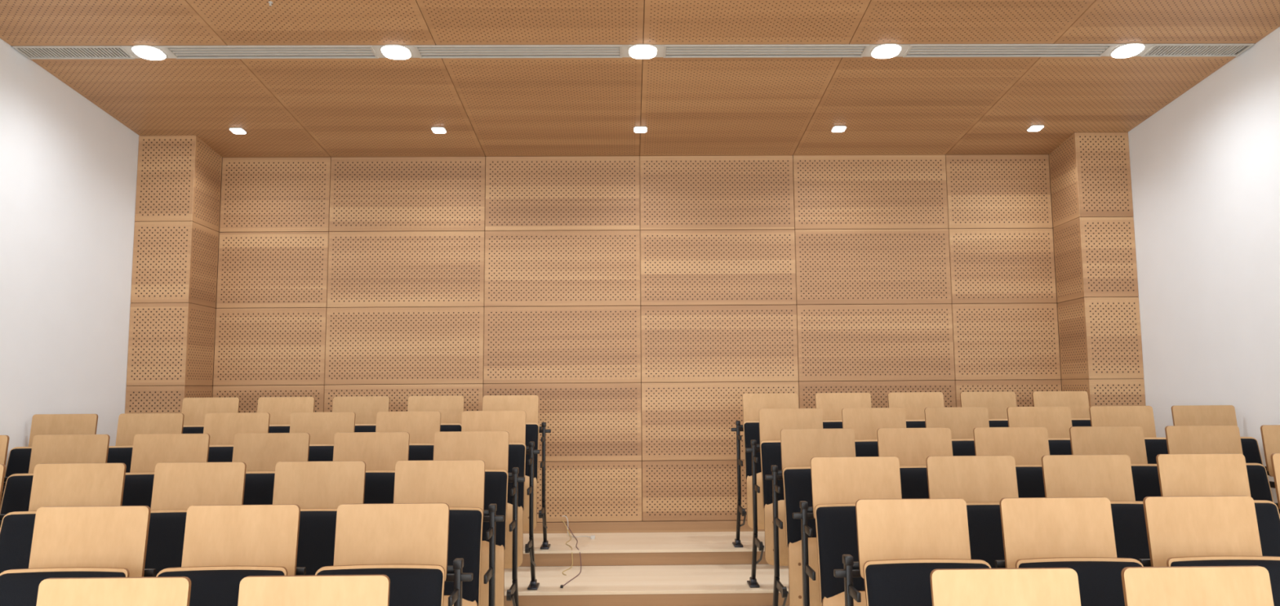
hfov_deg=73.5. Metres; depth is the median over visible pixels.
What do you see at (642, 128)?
recessed light
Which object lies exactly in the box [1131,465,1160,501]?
backrest cushion
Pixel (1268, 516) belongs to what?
backrest cushion
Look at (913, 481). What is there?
backrest cushion
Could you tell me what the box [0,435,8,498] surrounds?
chair
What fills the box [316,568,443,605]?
backrest cushion
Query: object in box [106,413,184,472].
chair
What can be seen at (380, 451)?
chair
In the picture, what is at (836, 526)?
backrest cushion
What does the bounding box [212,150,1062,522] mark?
wall
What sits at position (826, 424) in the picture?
backrest cushion
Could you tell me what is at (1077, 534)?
chair
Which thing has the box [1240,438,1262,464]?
backrest cushion
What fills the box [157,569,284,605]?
backrest cushion
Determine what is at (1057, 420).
chair
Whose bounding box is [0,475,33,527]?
backrest cushion
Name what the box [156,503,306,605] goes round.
chair
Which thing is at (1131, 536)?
backrest cushion
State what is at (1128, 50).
recessed light
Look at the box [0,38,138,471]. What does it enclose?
wall
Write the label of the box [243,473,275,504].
backrest cushion
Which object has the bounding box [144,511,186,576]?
backrest cushion
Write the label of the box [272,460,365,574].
chair
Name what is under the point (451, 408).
chair
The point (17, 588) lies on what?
backrest cushion
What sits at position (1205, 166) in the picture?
wall
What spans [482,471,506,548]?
backrest cushion
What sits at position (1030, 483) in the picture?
backrest cushion
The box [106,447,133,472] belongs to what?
backrest cushion
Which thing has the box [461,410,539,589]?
chair
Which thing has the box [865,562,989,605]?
backrest cushion
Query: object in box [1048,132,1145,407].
column
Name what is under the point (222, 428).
chair
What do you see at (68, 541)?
chair
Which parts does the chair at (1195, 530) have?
backrest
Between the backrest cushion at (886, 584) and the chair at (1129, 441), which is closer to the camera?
the backrest cushion at (886, 584)
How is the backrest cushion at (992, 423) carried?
on the chair at (997, 403)
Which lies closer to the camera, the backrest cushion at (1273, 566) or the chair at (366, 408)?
the backrest cushion at (1273, 566)
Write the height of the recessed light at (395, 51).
0.032 m
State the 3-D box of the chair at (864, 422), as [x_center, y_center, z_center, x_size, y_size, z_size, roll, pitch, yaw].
[1.506,1.261,5.548,0.526,1.154,0.490,0,-6,-1]
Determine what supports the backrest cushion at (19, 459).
on the chair at (19, 458)
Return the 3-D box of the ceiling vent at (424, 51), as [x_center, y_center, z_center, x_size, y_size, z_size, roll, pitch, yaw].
[-0.781,-1.643,5.574,1.330,0.048,0.161,0,-6,-1]
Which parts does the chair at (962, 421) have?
backrest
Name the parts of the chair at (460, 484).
seat, backrest, frame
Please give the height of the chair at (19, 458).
1.154 m
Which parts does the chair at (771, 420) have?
frame, backrest, seat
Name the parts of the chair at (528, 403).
seat, backrest, frame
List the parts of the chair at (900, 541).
frame, backrest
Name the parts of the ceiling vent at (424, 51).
blade, blade, blade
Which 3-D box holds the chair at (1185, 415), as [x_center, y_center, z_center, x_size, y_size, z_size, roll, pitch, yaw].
[3.693,1.248,5.577,0.526,1.154,0.490,0,-6,-1]
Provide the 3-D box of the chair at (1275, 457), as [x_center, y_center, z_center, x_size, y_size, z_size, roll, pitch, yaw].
[3.168,1.287,3.968,0.526,1.166,0.490,0,-6,-1]
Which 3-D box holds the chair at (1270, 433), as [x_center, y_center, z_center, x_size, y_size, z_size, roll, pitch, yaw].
[3.704,1.267,4.776,0.526,1.162,0.490,0,-6,-1]
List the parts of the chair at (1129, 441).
backrest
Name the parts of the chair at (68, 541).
backrest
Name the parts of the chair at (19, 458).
backrest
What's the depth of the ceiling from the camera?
5.92 m
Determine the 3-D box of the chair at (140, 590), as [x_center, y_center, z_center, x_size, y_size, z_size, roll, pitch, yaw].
[-1.428,1.346,2.304,0.526,1.168,0.490,0,-6,-1]
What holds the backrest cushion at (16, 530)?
on the chair at (54, 484)
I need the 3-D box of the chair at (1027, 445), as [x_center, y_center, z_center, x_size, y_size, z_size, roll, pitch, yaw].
[2.063,1.277,4.754,0.526,1.162,0.490,0,-6,-1]
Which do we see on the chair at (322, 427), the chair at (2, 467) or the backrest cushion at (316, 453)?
the backrest cushion at (316, 453)
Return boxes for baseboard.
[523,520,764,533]
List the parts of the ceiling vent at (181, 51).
blade, blade, blade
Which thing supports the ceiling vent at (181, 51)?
in the ceiling
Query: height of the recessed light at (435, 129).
0.022 m
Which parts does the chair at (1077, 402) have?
backrest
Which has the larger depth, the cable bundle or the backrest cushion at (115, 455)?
the cable bundle
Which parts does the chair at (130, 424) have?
backrest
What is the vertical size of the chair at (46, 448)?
1.162 m
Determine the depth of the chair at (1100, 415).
5.64 m
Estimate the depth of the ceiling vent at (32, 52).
5.53 m
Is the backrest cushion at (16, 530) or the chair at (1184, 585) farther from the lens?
the backrest cushion at (16, 530)
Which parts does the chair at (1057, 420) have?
backrest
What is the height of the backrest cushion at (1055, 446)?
0.416 m
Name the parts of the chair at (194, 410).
backrest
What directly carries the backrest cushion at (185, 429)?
on the chair at (194, 410)
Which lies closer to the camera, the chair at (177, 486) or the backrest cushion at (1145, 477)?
the chair at (177, 486)
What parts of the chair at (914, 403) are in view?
backrest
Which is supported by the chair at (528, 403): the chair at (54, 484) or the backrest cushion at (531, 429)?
the backrest cushion at (531, 429)
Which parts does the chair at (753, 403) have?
frame, backrest, seat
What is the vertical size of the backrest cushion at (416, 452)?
0.416 m
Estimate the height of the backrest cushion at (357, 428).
0.416 m
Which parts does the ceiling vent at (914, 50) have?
blade, blade, blade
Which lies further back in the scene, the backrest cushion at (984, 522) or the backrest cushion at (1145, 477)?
the backrest cushion at (1145, 477)
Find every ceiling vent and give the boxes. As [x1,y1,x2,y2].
[13,45,135,59]
[163,45,378,58]
[413,44,622,58]
[662,44,868,57]
[902,44,1114,57]
[1141,43,1253,57]
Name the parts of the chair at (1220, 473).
backrest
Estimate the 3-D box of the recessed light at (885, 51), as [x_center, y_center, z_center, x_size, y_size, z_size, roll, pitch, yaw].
[1.609,-1.646,5.604,0.270,0.032,0.187,0,-6,-1]
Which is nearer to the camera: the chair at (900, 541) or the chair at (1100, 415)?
the chair at (900, 541)
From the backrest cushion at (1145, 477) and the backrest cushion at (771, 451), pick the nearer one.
the backrest cushion at (1145, 477)
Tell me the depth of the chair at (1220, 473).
4.03 m
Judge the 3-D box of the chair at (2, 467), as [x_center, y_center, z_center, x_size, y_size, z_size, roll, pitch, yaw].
[-3.118,1.325,3.884,0.526,1.166,0.490,0,-6,-1]
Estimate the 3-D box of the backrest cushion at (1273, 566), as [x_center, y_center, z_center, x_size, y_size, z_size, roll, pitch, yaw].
[2.120,1.131,3.029,0.446,0.416,0.117,0,-6,-1]
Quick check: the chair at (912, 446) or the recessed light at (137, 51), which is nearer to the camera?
the chair at (912, 446)
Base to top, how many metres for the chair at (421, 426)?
1.154 m
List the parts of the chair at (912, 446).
backrest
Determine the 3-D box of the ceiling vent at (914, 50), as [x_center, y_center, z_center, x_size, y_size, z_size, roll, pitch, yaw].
[2.404,-1.662,5.616,1.320,0.048,0.161,0,-6,-1]
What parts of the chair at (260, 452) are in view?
backrest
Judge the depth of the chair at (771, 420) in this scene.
5.53 m
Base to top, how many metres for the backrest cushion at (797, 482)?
0.416 m
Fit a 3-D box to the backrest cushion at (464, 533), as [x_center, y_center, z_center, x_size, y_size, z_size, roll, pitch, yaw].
[-0.928,1.134,3.789,0.446,0.416,0.117,0,-6,-1]
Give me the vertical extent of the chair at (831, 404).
1.136 m
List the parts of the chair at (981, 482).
backrest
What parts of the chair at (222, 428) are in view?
backrest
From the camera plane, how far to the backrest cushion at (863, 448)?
5.44 m
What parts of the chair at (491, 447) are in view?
seat, backrest, frame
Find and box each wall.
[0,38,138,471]
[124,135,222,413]
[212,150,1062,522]
[1128,26,1279,514]
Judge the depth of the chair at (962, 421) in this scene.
5.63 m
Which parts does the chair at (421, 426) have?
backrest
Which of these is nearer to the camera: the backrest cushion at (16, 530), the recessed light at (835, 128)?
the backrest cushion at (16, 530)
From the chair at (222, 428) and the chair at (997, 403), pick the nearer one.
the chair at (222, 428)
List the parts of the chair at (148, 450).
backrest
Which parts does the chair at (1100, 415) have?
backrest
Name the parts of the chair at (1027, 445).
backrest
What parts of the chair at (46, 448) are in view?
backrest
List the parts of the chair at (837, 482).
frame, backrest, seat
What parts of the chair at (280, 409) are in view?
backrest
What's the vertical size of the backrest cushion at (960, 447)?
0.416 m
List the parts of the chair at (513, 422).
seat, backrest, frame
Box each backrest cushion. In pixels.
[0,448,31,508]
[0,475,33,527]
[0,513,35,573]
[0,570,125,605]
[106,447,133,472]
[121,474,154,508]
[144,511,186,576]
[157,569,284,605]
[182,426,204,433]
[208,446,233,462]
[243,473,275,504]
[268,426,289,432]
[296,511,337,574]
[308,445,333,461]
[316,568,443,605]
[354,425,376,431]
[364,471,395,503]
[408,444,434,460]
[440,424,461,431]
[444,509,481,605]
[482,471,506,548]
[506,444,524,508]
[524,423,537,479]
[743,422,761,479]
[760,441,784,506]
[783,468,816,546]
[816,506,865,601]
[822,421,842,428]
[854,440,878,456]
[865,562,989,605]
[899,467,928,498]
[906,421,925,427]
[951,440,975,455]
[966,504,1004,568]
[988,420,1008,426]
[1015,466,1044,497]
[1018,560,1142,605]
[1048,440,1071,454]
[1071,419,1091,426]
[1111,503,1150,560]
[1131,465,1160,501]
[1144,439,1168,463]
[1170,559,1279,605]
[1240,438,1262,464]
[1246,464,1272,501]
[1254,502,1279,555]
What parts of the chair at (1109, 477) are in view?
backrest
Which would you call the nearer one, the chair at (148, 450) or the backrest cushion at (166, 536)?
the backrest cushion at (166, 536)
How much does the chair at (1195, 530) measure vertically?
1.167 m
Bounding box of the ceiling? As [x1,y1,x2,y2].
[0,0,1279,157]
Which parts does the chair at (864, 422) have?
backrest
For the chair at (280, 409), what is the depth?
6.37 m
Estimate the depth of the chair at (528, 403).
6.35 m
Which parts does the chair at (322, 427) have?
backrest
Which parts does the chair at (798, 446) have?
frame, backrest, seat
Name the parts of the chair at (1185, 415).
backrest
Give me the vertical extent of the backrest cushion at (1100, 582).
0.416 m
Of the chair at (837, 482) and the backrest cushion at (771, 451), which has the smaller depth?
the chair at (837, 482)
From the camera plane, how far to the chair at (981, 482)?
4.01 m
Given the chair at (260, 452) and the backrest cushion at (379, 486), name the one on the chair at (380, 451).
the backrest cushion at (379, 486)
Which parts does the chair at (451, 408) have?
backrest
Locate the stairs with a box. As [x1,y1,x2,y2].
[504,531,789,605]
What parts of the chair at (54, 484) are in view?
backrest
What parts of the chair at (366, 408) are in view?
backrest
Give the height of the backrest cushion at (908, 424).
0.416 m
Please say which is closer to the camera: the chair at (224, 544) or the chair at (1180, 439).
the chair at (224, 544)
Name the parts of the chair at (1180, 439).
backrest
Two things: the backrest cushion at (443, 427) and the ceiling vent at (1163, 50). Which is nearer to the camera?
the ceiling vent at (1163, 50)
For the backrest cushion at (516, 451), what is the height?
0.416 m
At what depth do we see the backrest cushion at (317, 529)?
3.78 m
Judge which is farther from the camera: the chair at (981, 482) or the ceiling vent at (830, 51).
the ceiling vent at (830, 51)
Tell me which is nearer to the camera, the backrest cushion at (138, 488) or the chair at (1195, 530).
the chair at (1195, 530)
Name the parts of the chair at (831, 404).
backrest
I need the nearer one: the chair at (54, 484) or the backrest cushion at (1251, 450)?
the chair at (54, 484)
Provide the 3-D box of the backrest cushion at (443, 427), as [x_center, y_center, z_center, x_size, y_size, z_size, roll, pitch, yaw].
[-1.516,1.091,6.185,0.446,0.416,0.117,0,-6,-1]
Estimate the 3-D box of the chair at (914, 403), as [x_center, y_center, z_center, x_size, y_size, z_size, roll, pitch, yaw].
[2.042,1.233,6.357,0.526,1.136,0.490,0,-6,-1]
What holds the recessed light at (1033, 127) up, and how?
in the ceiling
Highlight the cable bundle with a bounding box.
[560,515,595,587]
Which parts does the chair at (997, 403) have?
backrest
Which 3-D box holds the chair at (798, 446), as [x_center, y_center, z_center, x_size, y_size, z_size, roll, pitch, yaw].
[0.968,1.283,4.740,0.530,1.162,0.490,0,-6,-1]
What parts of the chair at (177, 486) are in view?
backrest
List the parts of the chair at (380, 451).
backrest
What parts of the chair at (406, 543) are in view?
backrest, frame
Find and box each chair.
[0,413,97,508]
[0,434,110,527]
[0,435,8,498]
[0,462,126,573]
[0,463,5,525]
[0,505,155,605]
[35,576,191,605]
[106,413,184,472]
[121,433,209,508]
[144,462,246,576]
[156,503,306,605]
[181,396,239,433]
[203,412,270,462]
[231,432,310,504]
[237,573,390,605]
[257,396,315,432]
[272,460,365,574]
[289,411,355,461]
[315,502,472,605]
[332,395,389,431]
[333,431,409,503]
[375,410,440,460]
[393,459,504,605]
[407,395,464,431]
[433,431,524,605]
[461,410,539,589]
[482,395,551,549]
[730,392,798,546]
[745,408,822,586]
[764,428,855,605]
[792,456,902,605]
[815,392,871,428]
[833,497,991,605]
[841,407,906,456]
[876,427,952,498]
[887,391,944,427]
[924,406,989,455]
[925,455,1018,568]
[929,567,1080,605]
[960,391,1016,426]
[973,426,1049,497]
[995,497,1143,605]
[1006,406,1071,454]
[1031,391,1091,426]
[1041,453,1150,560]
[1069,426,1160,501]
[1088,405,1168,463]
[1121,565,1274,605]
[1138,495,1279,605]
[1155,453,1279,555]
[1164,425,1273,502]
[1171,404,1262,464]
[1260,424,1279,488]
[1270,453,1279,513]
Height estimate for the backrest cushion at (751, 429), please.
0.416 m
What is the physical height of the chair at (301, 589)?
1.168 m
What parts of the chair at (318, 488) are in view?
backrest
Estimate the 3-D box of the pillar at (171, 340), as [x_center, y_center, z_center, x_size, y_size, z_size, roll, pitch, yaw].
[-3.778,0.491,6.935,0.455,3.840,0.481,0,-6,-1]
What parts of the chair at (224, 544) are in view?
backrest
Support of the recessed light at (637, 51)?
in the ceiling
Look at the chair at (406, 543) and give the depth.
3.17 m
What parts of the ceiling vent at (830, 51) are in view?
blade, blade, blade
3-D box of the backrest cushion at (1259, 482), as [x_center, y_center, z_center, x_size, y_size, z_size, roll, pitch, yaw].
[3.192,1.094,4.645,0.446,0.416,0.117,0,-6,-1]
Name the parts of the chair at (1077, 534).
backrest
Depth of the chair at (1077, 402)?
6.45 m
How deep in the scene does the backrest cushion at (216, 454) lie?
5.39 m
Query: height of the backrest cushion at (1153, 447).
0.416 m
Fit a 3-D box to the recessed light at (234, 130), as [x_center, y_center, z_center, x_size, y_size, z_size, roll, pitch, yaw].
[-3.181,-1.361,6.787,0.110,0.022,0.110,0,-6,-1]
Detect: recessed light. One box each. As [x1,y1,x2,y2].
[120,44,175,60]
[229,127,246,133]
[372,44,419,59]
[431,126,446,133]
[622,44,663,58]
[633,125,647,132]
[831,125,846,132]
[862,43,910,58]
[1026,124,1044,131]
[1102,43,1155,57]
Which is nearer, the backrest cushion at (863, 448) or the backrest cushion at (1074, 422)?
the backrest cushion at (863, 448)

